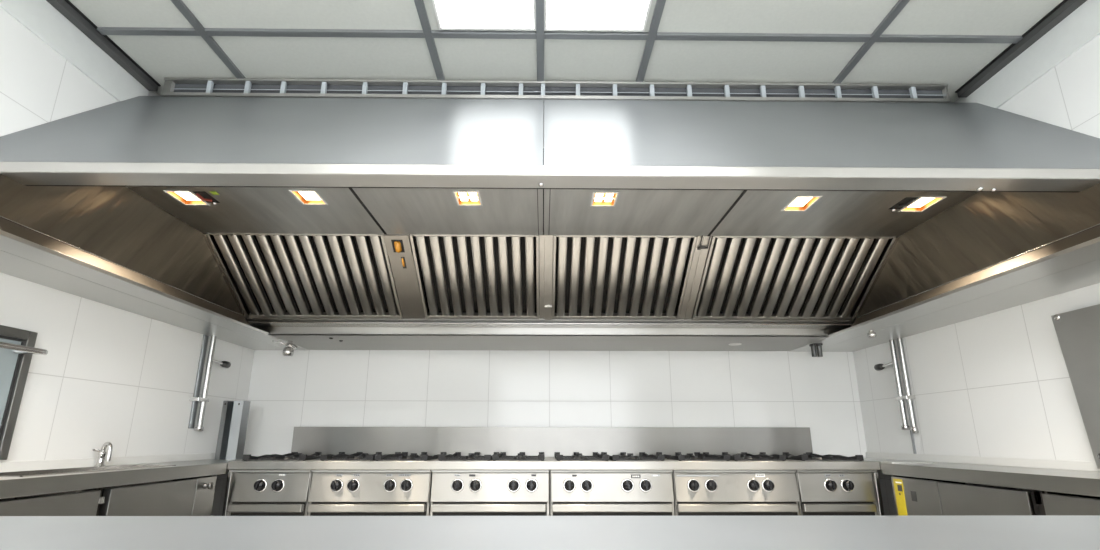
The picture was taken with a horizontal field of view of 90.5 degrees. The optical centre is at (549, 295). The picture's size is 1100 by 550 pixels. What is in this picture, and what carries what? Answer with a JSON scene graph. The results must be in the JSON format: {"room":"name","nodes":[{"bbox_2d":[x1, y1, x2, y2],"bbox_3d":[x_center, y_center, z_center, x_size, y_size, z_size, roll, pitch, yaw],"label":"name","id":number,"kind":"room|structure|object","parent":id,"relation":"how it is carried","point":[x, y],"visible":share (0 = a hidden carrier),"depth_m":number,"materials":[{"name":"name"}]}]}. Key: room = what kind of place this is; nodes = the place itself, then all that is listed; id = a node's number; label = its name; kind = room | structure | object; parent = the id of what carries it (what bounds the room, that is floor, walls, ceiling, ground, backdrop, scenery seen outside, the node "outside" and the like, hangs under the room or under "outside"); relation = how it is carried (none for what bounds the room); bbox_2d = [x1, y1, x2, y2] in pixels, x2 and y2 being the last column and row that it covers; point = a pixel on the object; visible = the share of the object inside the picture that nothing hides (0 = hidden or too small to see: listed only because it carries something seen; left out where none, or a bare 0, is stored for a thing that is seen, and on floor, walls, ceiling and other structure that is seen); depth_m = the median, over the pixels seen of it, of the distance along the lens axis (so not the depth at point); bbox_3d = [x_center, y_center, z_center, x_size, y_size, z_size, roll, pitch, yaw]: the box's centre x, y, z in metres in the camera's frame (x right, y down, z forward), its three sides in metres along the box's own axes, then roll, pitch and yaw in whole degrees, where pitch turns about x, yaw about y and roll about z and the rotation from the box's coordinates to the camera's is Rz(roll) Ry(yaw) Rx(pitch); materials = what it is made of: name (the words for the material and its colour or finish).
{"room":"commercial kitchen","nodes":[
{"label":"commercial kitchen","id":0,"kind":"room"},
{"bbox_2d":[0,7,258,515],"bbox_3d":[-2.511,-0.312,1.085,0.120,3.231,7.200,0,-15,-1],"label":"wall","id":1,"kind":"structure","parent":0,"point":[124,379],"depth_m":2.92,"materials":[{"name":"tile"}]},
{"bbox_2d":[0,325,47,459],"bbox_3d":[-2.393,0.353,2.119,0.140,0.580,0.835,0,-15,-1],"label":"window","id":2,"kind":"structure","parent":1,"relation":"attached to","point":[17,346],"depth_m":2.47,"materials":[{"name":"metal"}]},
{"bbox_2d":[0,0,148,100],"bbox_3d":[-2.434,-1.864,0.641,0.012,0.196,5.550,0,-15,-1],"label":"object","id":3,"kind":"structure","parent":1,"relation":"attached to","point":[40,17],"depth_m":2.81,"materials":[{"name":"paint"}]},
{"bbox_2d":[46,0,160,90],"bbox_3d":[-2.403,-1.979,0.672,0.074,0.042,5.550,0,-15,-1],"label":"trim","id":4,"kind":"structure","parent":1,"relation":"attached to","point":[66,8],"depth_m":2.96,"materials":[{"name":"grey metal"}]},
{"bbox_2d":[188,335,230,430],"bbox_3d":[-2.447,0.639,3.940,0.069,0.669,0.327,-1,-15,2],"label":"pipe","id":5,"kind":"object","parent":1,"relation":"attached to","point":[195,399],"visible":1,"depth_m":3.86,"materials":[{"name":"metal"}]},
{"bbox_2d":[243,315,866,457],"bbox_3d":[0.047,0.629,4.654,5.324,3.231,0.120,0,-15,-1],"label":"wall","id":6,"kind":"structure","parent":0,"point":[306,388],"depth_m":4.55,"materials":[{"name":"tile"}]},
{"bbox_2d":[0,96,1099,356],"bbox_3d":[0.065,-0.427,3.457,5.080,1.379,2.727,0,-15,-1],"label":"extractor hood","id":7,"kind":"object","parent":6,"relation":"attached to","point":[71,222],"visible":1,"depth_m":2.81,"materials":[{"name":"metal"}]},
{"bbox_2d":[163,190,219,204],"bbox_3d":[-1.855,-0.514,2.885,0.263,0.049,0.178,0,-15,-1],"label":"lamp","id":8,"kind":"object","parent":7,"relation":"attached to","point":[185,197],"visible":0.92,"depth_m":2.88,"materials":[{"name":"white glass"}]},
{"bbox_2d":[272,340,297,355],"bbox_3d":[-2.017,0.391,4.150,0.185,0.145,0.081,8,-17,-28],"label":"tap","id":9,"kind":"object","parent":7,"relation":"on","point":[288,350],"depth_m":4.14,"materials":[{"name":"silver metal"}]},
{"bbox_2d":[206,233,402,318],"bbox_3d":[-1.588,-0.125,3.634,1.095,0.452,0.615,0,-15,-1],"label":"filter","id":10,"kind":"object","parent":7,"relation":"attached to","point":[267,273],"visible":0.82,"depth_m":3.61,"materials":[{"name":"metal"}]},
{"bbox_2d":[289,190,327,204],"bbox_3d":[-1.271,-0.526,2.880,0.136,0.028,0.178,0,-15,-1],"label":"lamp","id":11,"kind":"object","parent":7,"relation":"attached to","point":[306,197],"visible":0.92,"depth_m":2.90,"materials":[{"name":"white glass"}]},
{"bbox_2d":[453,191,482,205],"bbox_3d":[-0.433,-0.522,2.890,0.136,0.028,0.178,0,-15,-1],"label":"lamp","id":12,"kind":"object","parent":7,"relation":"attached to","point":[463,198],"visible":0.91,"depth_m":2.91,"materials":[{"name":"white glass"}]},
{"bbox_2d":[409,234,538,318],"bbox_3d":[-0.476,-0.120,3.647,0.806,0.452,0.615,0,-15,-1],"label":"filter","id":13,"kind":"object","parent":7,"relation":"attached to","point":[469,273],"visible":0.88,"depth_m":3.63,"materials":[{"name":"metal"}]},
{"bbox_2d":[161,78,950,102],"bbox_3d":[0.055,-1.231,3.303,4.735,0.117,0.050,0,-15,-1],"label":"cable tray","id":14,"kind":"object","parent":7,"relation":"attached to","point":[173,87],"visible":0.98,"depth_m":3.30,"materials":[{"name":"metal"}]},
{"bbox_2d":[590,192,618,206],"bbox_3d":[0.288,-0.519,2.898,0.136,0.028,0.178,0,-15,-1],"label":"lamp","id":15,"kind":"object","parent":7,"relation":"attached to","point":[599,199],"visible":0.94,"depth_m":2.92,"materials":[{"name":"white glass"}]},
{"bbox_2d":[552,235,696,319],"bbox_3d":[0.467,-0.117,3.657,0.900,0.452,0.615,0,-15,-1],"label":"filter","id":16,"kind":"object","parent":7,"relation":"attached to","point":[609,274],"visible":0.84,"depth_m":3.64,"materials":[{"name":"metal"}]},
{"bbox_2d":[692,236,895,319],"bbox_3d":[1.593,-0.112,3.670,1.156,0.452,0.615,0,-15,-1],"label":"filter","id":17,"kind":"object","parent":7,"relation":"attached to","point":[818,275],"visible":0.89,"depth_m":3.65,"materials":[{"name":"metal"}]},
{"bbox_2d":[781,196,821,210],"bbox_3d":[1.357,-0.505,2.949,0.136,0.028,0.195,0,-15,-1],"label":"lamp","id":18,"kind":"object","parent":7,"relation":"attached to","point":[799,203],"visible":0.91,"depth_m":2.96,"materials":[{"name":"white glass"}]},
{"bbox_2d":[889,197,945,211],"bbox_3d":[1.976,-0.492,2.953,0.208,0.049,0.195,0,-15,-1],"label":"lamp","id":19,"kind":"object","parent":7,"relation":"attached to","point":[912,204],"visible":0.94,"depth_m":2.96,"materials":[{"name":"white glass"}]},
{"bbox_2d":[291,427,812,456],"bbox_3d":[0.026,1.173,4.360,4.130,0.228,0.052,0,-15,-1],"label":"backsplash","id":20,"kind":"structure","parent":6,"relation":"attached to","point":[797,441],"depth_m":4.34,"materials":[{"name":"metal"}]},
{"bbox_2d":[69,0,1062,147],"bbox_3d":[0.092,-1.822,1.514,5.324,0.088,7.440,0,-15,-1],"label":"ceiling","id":21,"kind":"structure","parent":0,"point":[161,57],"depth_m":3.01,"materials":[{"name":"tile"}]},
{"bbox_2d":[432,0,535,30],"bbox_3d":[-0.322,-1.551,2.348,0.512,0.011,1.120,0,-15,-1],"label":"recessed light","id":22,"kind":"object","parent":21,"relation":"in","point":[450,14],"visible":1,"depth_m":2.79,"materials":[{"name":"white plastic"}]},
{"bbox_2d":[97,0,1021,83],"bbox_3d":[0.102,-1.988,0.679,4.942,0.020,5.500,0,-15,-1],"label":"ceiling grid","id":23,"kind":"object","parent":21,"relation":"attached to","point":[427,33],"depth_m":2.92,"materials":[{"name":"grey metal"}]},
{"bbox_2d":[544,0,651,31],"bbox_3d":[0.242,-1.549,2.354,0.532,0.011,1.120,0,-15,-1],"label":"recessed light","id":24,"kind":"object","parent":21,"relation":"in","point":[559,15],"visible":1,"depth_m":2.79,"materials":[{"name":"white plastic"}]},
{"bbox_2d":[849,34,1099,515],"bbox_3d":[2.692,-0.292,1.144,0.120,3.231,7.200,0,-15,-1],"label":"wall","id":25,"kind":"structure","parent":0,"point":[995,384],"depth_m":3.14,"materials":[{"name":"tile"}]},
{"bbox_2d":[874,338,918,453],"bbox_3d":[2.557,0.746,4.034,0.070,0.819,0.331,1,-15,-4],"label":"pipe","id":26,"kind":"object","parent":25,"relation":"attached to","point":[908,397],"visible":1,"depth_m":3.94,"materials":[{"name":"metal"}]},
{"bbox_2d":[955,0,1086,97],"bbox_3d":[2.607,-1.959,0.728,0.074,0.042,5.550,0,-15,-1],"label":"trim","id":27,"kind":"structure","parent":25,"relation":"attached to","point":[1065,8],"depth_m":2.97,"materials":[{"name":"grey metal"}]},
{"bbox_2d":[966,0,1099,107],"bbox_3d":[2.638,-1.844,0.698,0.012,0.196,5.550,0,-15,-1],"label":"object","id":28,"kind":"structure","parent":25,"relation":"attached to","point":[1082,25],"depth_m":2.88,"materials":[{"name":"paint"}]},
{"bbox_2d":[1051,304,1099,468],"bbox_3d":[2.592,0.340,2.220,0.050,0.747,1.005,0,-15,-1],"label":"sheet","id":29,"kind":"object","parent":25,"relation":"attached to","point":[1077,331],"visible":1,"depth_m":2.62,"materials":[{"name":"silver metal"}]},
{"bbox_3d":[0.089,1.319,0.688,5.324,0.120,7.440,0,-15,-1],"label":"floor","id":30,"kind":"structure","parent":0,"visible":0},
{"bbox_2d":[0,488,104,515],"bbox_3d":[-2.239,1.156,1.927,0.438,0.819,0.968,0,-15,-1],"label":"base cabinet","id":31,"kind":"object","parent":30,"relation":"on","point":[85,503],"visible":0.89,"depth_m":2.24,"materials":[{"name":"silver metal"}]},
{"bbox_2d":[96,475,216,515],"bbox_3d":[-2.228,1.392,2.823,0.482,0.819,0.870,0,-15,-1],"label":"base cabinet","id":32,"kind":"object","parent":30,"relation":"on","point":[194,496],"visible":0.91,"depth_m":2.87,"materials":[{"name":"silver metal"}]},
{"bbox_2d":[0,453,241,500],"bbox_3d":[-2.244,0.824,2.416,0.446,0.161,4.046,0,-15,-1],"label":"countertop","id":33,"kind":"structure","parent":32,"relation":"on","point":[35,478],"depth_m":2.64,"materials":[{"name":"grey metal"}]},
{"bbox_2d":[0,465,175,500],"bbox_3d":[-2.253,0.894,2.602,0.300,0.119,0.940,0,-15,-1],"label":"sink basin","id":34,"kind":"object","parent":33,"relation":"in","point":[32,473],"depth_m":2.61,"materials":[{"name":"metal"}]},
{"bbox_2d":[92,442,112,466],"bbox_3d":[-2.403,0.858,2.940,0.089,0.131,0.072,0,-15,-1],"label":"faucet","id":35,"kind":"object","parent":33,"relation":"on","point":[102,454],"visible":0.98,"depth_m":2.93,"materials":[{"name":"silver metal"}]},
{"bbox_2d":[215,401,250,459],"bbox_3d":[-2.363,0.998,4.042,0.183,0.420,0.088,0,-15,-1],"label":"cover","id":36,"kind":"object","parent":33,"relation":"on","point":[235,414],"visible":0.96,"depth_m":4.02,"materials":[{"name":"grey metal"}]},
{"bbox_2d":[222,470,312,515],"bbox_3d":[-1.775,1.614,3.720,0.511,0.846,0.902,0,-15,-1],"label":"gas range","id":37,"kind":"object","parent":30,"relation":"on","point":[248,492],"visible":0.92,"depth_m":3.41,"materials":[{"name":"metal"}]},
{"bbox_2d":[231,502,305,515],"bbox_3d":[-1.758,1.526,3.317,0.454,0.492,0.077,0,-15,-1],"label":"oven","id":38,"kind":"object","parent":37,"relation":"in","point":[237,508],"depth_m":3.37,"materials":[{"name":"silver metal"}]},
{"bbox_2d":[227,457,879,469],"bbox_3d":[0.032,1.199,3.907,4.142,0.052,0.925,0,-15,-1],"label":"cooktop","id":39,"kind":"object","parent":37,"relation":"on","point":[549,463],"visible":0.73,"depth_m":3.46,"materials":[{"name":"metal"}]},
{"bbox_2d":[242,452,344,460],"bbox_3d":[-1.774,1.135,3.847,0.404,0.038,0.720,0,-15,-1],"label":"support","id":40,"kind":"object","parent":39,"relation":"on","point":[294,455],"visible":0.85,"depth_m":3.66,"materials":[{"name":"black metal"}]},
{"bbox_2d":[320,452,400,460],"bbox_3d":[-1.312,1.137,3.852,0.339,0.038,0.720,0,-15,-1],"label":"support","id":41,"kind":"object","parent":39,"relation":"on","point":[359,455],"visible":0.73,"depth_m":3.67,"materials":[{"name":"black metal"}]},
{"bbox_2d":[375,452,446,460],"bbox_3d":[-0.963,1.138,3.856,0.339,0.038,0.720,0,-15,-1],"label":"support","id":42,"kind":"object","parent":39,"relation":"on","point":[404,455],"visible":0.88,"depth_m":3.67,"materials":[{"name":"black metal"}]},
{"bbox_2d":[438,452,498,460],"bbox_3d":[-0.555,1.140,3.861,0.339,0.038,0.720,0,-15,-1],"label":"support","id":43,"kind":"object","parent":39,"relation":"on","point":[457,455],"visible":0.85,"depth_m":3.68,"materials":[{"name":"black metal"}]},
{"bbox_2d":[492,452,544,460],"bbox_3d":[-0.209,1.141,3.865,0.339,0.038,0.720,0,-15,-1],"label":"support","id":44,"kind":"object","parent":39,"relation":"on","point":[502,456],"visible":0.99,"depth_m":3.68,"materials":[{"name":"black metal"}]},
{"bbox_2d":[554,452,608,460],"bbox_3d":[0.207,1.143,3.869,0.339,0.038,0.720,0,-15,-1],"label":"support","id":45,"kind":"object","parent":39,"relation":"on","point":[577,456],"visible":0.98,"depth_m":3.69,"materials":[{"name":"black metal"}]},
{"bbox_2d":[601,452,664,460],"bbox_3d":[0.569,1.144,3.873,0.339,0.038,0.720,0,-15,-1],"label":"support","id":46,"kind":"object","parent":39,"relation":"on","point":[642,455],"visible":0.91,"depth_m":3.69,"materials":[{"name":"black metal"}]},
{"bbox_2d":[656,452,729,460],"bbox_3d":[0.995,1.146,3.878,0.339,0.038,0.720,0,-15,-1],"label":"support","id":47,"kind":"object","parent":39,"relation":"on","point":[697,456],"visible":0.92,"depth_m":3.69,"materials":[{"name":"black metal"}]},
{"bbox_2d":[703,452,785,460],"bbox_3d":[1.359,1.147,3.882,0.339,0.038,0.720,0,-15,-1],"label":"support","id":48,"kind":"object","parent":39,"relation":"on","point":[743,456],"visible":0.77,"depth_m":3.62,"materials":[{"name":"black metal"}]},
{"bbox_2d":[760,452,863,460],"bbox_3d":[1.832,1.149,3.888,0.404,0.038,0.720,0,-15,-1],"label":"support","id":49,"kind":"object","parent":39,"relation":"on","point":[808,456],"visible":0.85,"depth_m":3.66,"materials":[{"name":"black metal"}]},
{"bbox_2d":[307,470,431,515],"bbox_3d":[-1.138,1.617,3.727,0.751,0.846,0.902,0,-15,-1],"label":"gas range","id":50,"kind":"object","parent":30,"relation":"on","point":[332,492],"visible":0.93,"depth_m":3.42,"materials":[{"name":"metal"}]},
{"bbox_2d":[310,502,426,515],"bbox_3d":[-1.133,1.528,3.324,0.719,0.492,0.077,0,-15,-1],"label":"oven","id":51,"kind":"object","parent":50,"relation":"in","point":[316,508],"depth_m":3.38,"materials":[{"name":"silver metal"}]},
{"bbox_2d":[430,470,548,515],"bbox_3d":[-0.383,1.620,3.736,0.748,0.846,0.902,0,-15,-1],"label":"gas range","id":52,"kind":"object","parent":30,"relation":"on","point":[453,492],"visible":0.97,"depth_m":3.42,"materials":[{"name":"metal"}]},
{"bbox_2d":[432,502,546,515],"bbox_3d":[-0.378,1.531,3.332,0.716,0.492,0.077,0,-15,-1],"label":"oven","id":53,"kind":"object","parent":52,"relation":"in","point":[438,508],"depth_m":3.39,"materials":[{"name":"silver metal"}]},
{"bbox_2d":[0,515,1099,549],"bbox_3d":[0.031,0.743,0.506,3.520,0.900,0.836,0,-15,-1],"label":"prep table","id":54,"kind":"object","parent":30,"relation":"on","point":[957,532],"visible":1,"depth_m":0.84,"materials":[{"name":"metal"}]},
{"bbox_2d":[549,470,674,515],"bbox_3d":[0.388,1.623,3.744,0.781,0.846,0.902,0,-15,-1],"label":"gas range","id":55,"kind":"object","parent":30,"relation":"on","point":[571,492],"visible":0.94,"depth_m":3.43,"materials":[{"name":"metal"}]},
{"bbox_2d":[553,502,671,515],"bbox_3d":[0.393,1.534,3.341,0.749,0.492,0.077,0,-15,-1],"label":"oven","id":56,"kind":"object","parent":55,"relation":"in","point":[559,508],"depth_m":3.39,"materials":[{"name":"silver metal"}]},
{"bbox_2d":[672,470,799,515],"bbox_3d":[1.176,1.626,3.753,0.784,0.846,0.902,0,-15,-1],"label":"gas range","id":57,"kind":"object","parent":30,"relation":"on","point":[696,492],"visible":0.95,"depth_m":3.44,"materials":[{"name":"metal"}]},
{"bbox_2d":[677,502,797,515],"bbox_3d":[1.181,1.537,3.350,0.752,0.492,0.077,0,-15,-1],"label":"oven","id":58,"kind":"object","parent":57,"relation":"in","point":[683,508],"depth_m":3.40,"materials":[{"name":"silver metal"}]},
{"bbox_2d":[795,470,884,515],"bbox_3d":[1.831,1.629,3.760,0.514,0.846,0.902,0,-15,-1],"label":"gas range","id":59,"kind":"object","parent":30,"relation":"on","point":[820,492],"visible":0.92,"depth_m":3.45,"materials":[{"name":"metal"}]},
{"bbox_2d":[802,502,874,515],"bbox_3d":[1.821,1.540,3.357,0.452,0.492,0.077,0,-15,-1],"label":"oven","id":60,"kind":"object","parent":59,"relation":"in","point":[808,508],"depth_m":3.41,"materials":[{"name":"silver metal"}]},
{"bbox_2d":[891,475,1045,515],"bbox_3d":[2.357,1.393,2.811,0.485,0.819,1.060,0,-15,-1],"label":"base cabinet","id":61,"kind":"object","parent":30,"relation":"on","point":[913,496],"visible":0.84,"depth_m":2.85,"materials":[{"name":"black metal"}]},
{"bbox_2d":[865,452,1099,496],"bbox_3d":[2.365,0.818,2.474,0.488,0.112,4.046,0,-15,-1],"label":"countertop","id":62,"kind":"structure","parent":61,"relation":"on","point":[1061,476],"depth_m":2.77,"materials":[{"name":"silver metal"}]},
{"bbox_2d":[864,458,932,463],"bbox_3d":[2.240,1.140,3.761,0.257,0.012,0.800,0,-15,-1],"label":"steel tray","id":63,"kind":"object","parent":62,"relation":"on","point":[887,461],"visible":0.73,"depth_m":3.43,"materials":[{"name":"silver metal"}]},
{"bbox_2d":[1042,491,1099,514],"bbox_3d":[2.371,1.128,1.803,0.480,0.819,1.005,0,-15,-1],"label":"base cabinet","id":64,"kind":"object","parent":30,"relation":"on","point":[1055,503],"visible":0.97,"depth_m":2.25,"materials":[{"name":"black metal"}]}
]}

